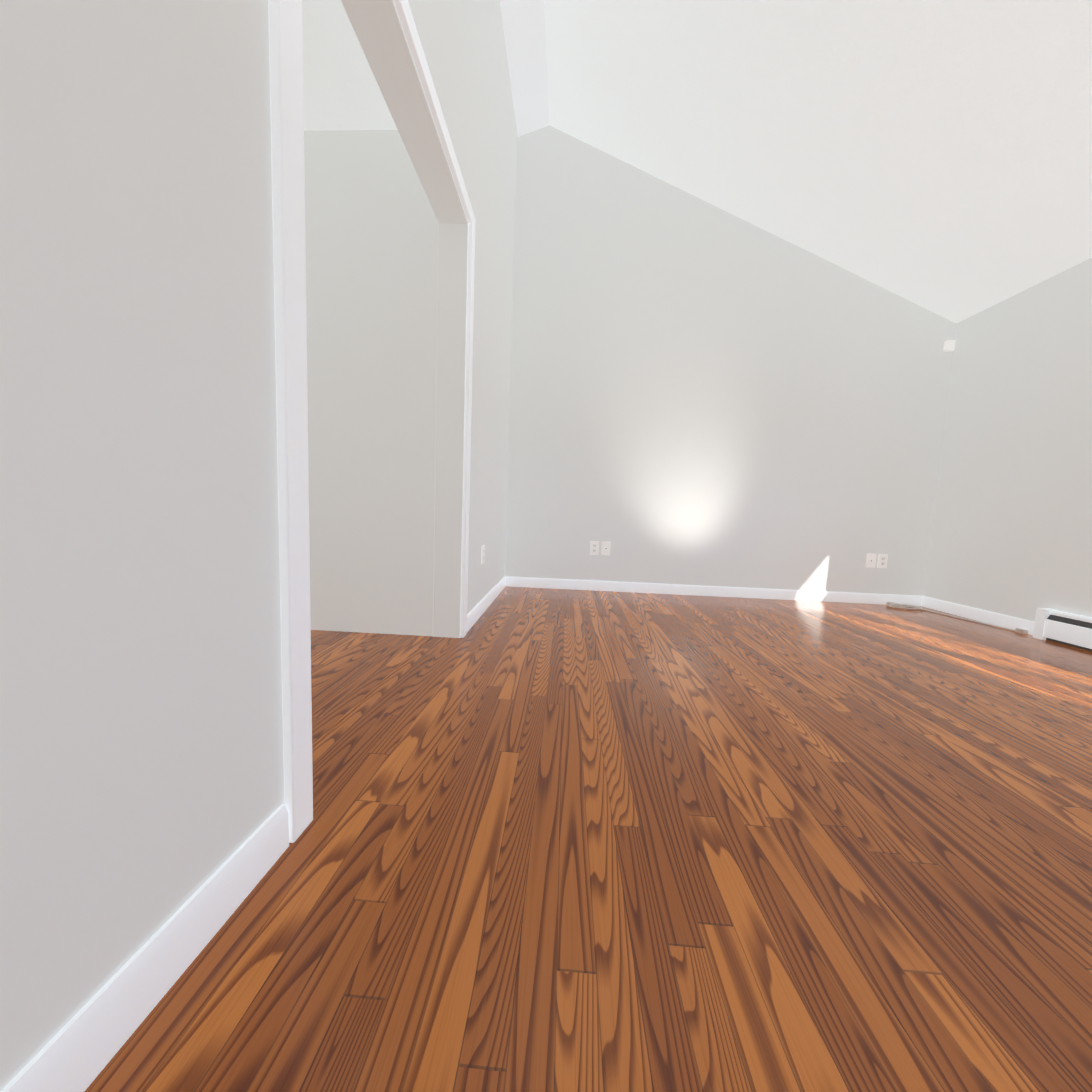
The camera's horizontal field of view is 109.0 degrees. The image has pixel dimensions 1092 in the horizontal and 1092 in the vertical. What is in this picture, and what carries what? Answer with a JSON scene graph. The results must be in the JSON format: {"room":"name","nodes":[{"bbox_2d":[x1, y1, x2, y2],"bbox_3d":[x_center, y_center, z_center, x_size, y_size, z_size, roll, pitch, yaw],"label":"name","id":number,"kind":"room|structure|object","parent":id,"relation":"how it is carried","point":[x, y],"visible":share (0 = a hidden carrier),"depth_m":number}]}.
{"room":"empty living room","nodes":[
{"label":"empty living room","id":0,"kind":"room"},
{"bbox_2d":[0,0,517,1091],"bbox_3d":[-0.616,-1.263,-1.564,0.140,4.056,10.030,2,5,3],"label":"wall","id":1,"kind":"structure","parent":0,"point":[140,720],"depth_m":0.48},
{"bbox_2d":[1,804,288,1091],"bbox_3d":[-0.684,0.830,-2.750,0.013,0.085,7.035,2,5,3],"label":"baseboard","id":2,"kind":"structure","parent":1,"relation":"attached to","point":[79,1051],"depth_m":0.50},
{"bbox_2d":[268,0,474,842],"bbox_3d":[-0.426,-0.507,1.328,0.019,2.073,1.320,2,5,3],"label":"trim","id":3,"kind":"structure","parent":1,"relation":"attached to","point":[286,95],"depth_m":0.72},
{"bbox_2d":[341,0,467,637],"bbox_3d":[-0.508,-0.479,1.335,0.138,2.011,1.202,2,5,3],"label":"door frame","id":4,"kind":"structure","parent":1,"relation":"attached to","point":[377,28],"depth_m":1.86},
{"bbox_2d":[481,545,484,563],"bbox_3d":[-0.400,0.055,2.479,0.008,0.116,0.072,2,5,3],"label":"electrical outlet","id":5,"kind":"object","parent":1,"relation":"attached to","point":[482,553],"visible":1,"depth_m":2.46},
{"bbox_2d":[467,577,508,631],"bbox_3d":[-0.397,0.371,2.749,0.013,0.085,1.355,2,5,3],"label":"baseboard","id":6,"kind":"structure","parent":1,"relation":"attached to","point":[480,608],"depth_m":2.56},
{"bbox_2d":[302,0,397,130],"bbox_3d":[-1.300,-1.917,0.703,1.498,0.080,2.300,2,5,3],"label":"ceiling","id":7,"kind":"structure","parent":0,"point":[341,90],"depth_m":1.61},
{"bbox_2d":[304,130,438,635],"bbox_3d":[-1.274,-0.811,2.000,1.478,2.500,0.100,2,5,3],"label":"wall","id":8,"kind":"structure","parent":0,"point":[371,235],"depth_m":1.91},
{"bbox_2d":[500,0,548,136],"bbox_3d":[-0.262,-3.183,-0.044,0.254,0.304,6.370,2,5,3],"label":"ceiling","id":9,"kind":"structure","parent":0,"point":[524,29],"depth_m":2.65},
{"bbox_2d":[84,586,1091,1091],"bbox_3d":[0.395,0.853,-1.440,5.324,0.100,10.030,2,5,3],"label":"floor","id":10,"kind":"structure","parent":0,"point":[568,840],"depth_m":0.73},
{"bbox_2d":[886,602,1028,633],"bbox_3d":[2.959,0.516,2.882,0.342,0.029,0.725,2,5,3],"label":"extension cord","id":11,"kind":"object","parent":10,"relation":"on","point":[914,607],"visible":1,"depth_m":3.08},
{"bbox_2d":[505,125,955,595],"bbox_3d":[1.480,-1.595,3.268,3.544,4.056,0.140,2,5,3],"label":"wall","id":12,"kind":"structure","parent":0,"point":[703,393],"depth_m":3.23},
{"bbox_2d":[590,541,598,554],"bbox_3d":[0.420,0.018,3.383,0.072,0.116,0.008,2,5,3],"label":"electrical outlet","id":13,"kind":"object","parent":12,"relation":"attached to","point":[594,547],"visible":1,"depth_m":3.38},
{"bbox_2d":[601,542,610,554],"bbox_3d":[0.520,0.022,3.376,0.072,0.116,0.011,2,5,3],"label":"electrical outlet","id":14,"kind":"object","parent":12,"relation":"attached to","point":[605,548],"visible":1,"depth_m":3.38},
{"bbox_2d":[509,577,920,605],"bbox_3d":[1.400,0.388,3.360,3.542,0.085,0.014,2,5,3],"label":"baseboard","id":15,"kind":"structure","parent":12,"relation":"attached to","point":[866,598],"depth_m":3.35},
{"bbox_2d":[866,554,875,567],"bbox_3d":[2.729,0.123,3.269,0.072,0.116,0.011,2,5,3],"label":"electrical outlet","id":16,"kind":"object","parent":12,"relation":"attached to","point":[870,560],"visible":1,"depth_m":3.27},
{"bbox_2d":[877,554,887,567],"bbox_3d":[2.822,0.127,3.266,0.072,0.116,0.008,2,5,3],"label":"electrical outlet","id":17,"kind":"object","parent":12,"relation":"attached to","point":[882,560],"visible":1,"depth_m":3.27},
{"bbox_2d":[943,340,954,350],"bbox_3d":[3.203,-1.589,3.094,0.063,0.075,0.027,2,5,3],"label":"detector","id":18,"kind":"object","parent":12,"relation":"attached to","point":[949,345],"visible":0.98,"depth_m":3.08},
{"bbox_2d":[544,0,1091,322],"bbox_3d":[1.566,-2.379,-0.002,3.460,1.772,6.510,2,5,3],"label":"ceiling","id":19,"kind":"structure","parent":0,"point":[934,156],"depth_m":2.28},
{"bbox_2d":[923,258,1091,621],"bbox_3d":[3.137,-0.397,0.141,0.170,2.330,6.390,2,5,3],"label":"wall","id":20,"kind":"structure","parent":0,"point":[1011,531],"depth_m":2.61},
{"bbox_2d":[921,596,1034,634],"bbox_3d":[3.138,0.498,2.854,0.013,0.085,0.800,2,5,3],"label":"baseboard","id":21,"kind":"structure","parent":20,"relation":"attached to","point":[988,617],"depth_m":2.82},
{"bbox_2d":[1033,608,1091,651],"bbox_3d":[2.965,0.680,0.044,0.068,0.188,4.804,2,5,3],"label":"heater","id":22,"kind":"object","parent":20,"relation":"attached to","point":[1066,628],"visible":1,"depth_m":2.30}
]}

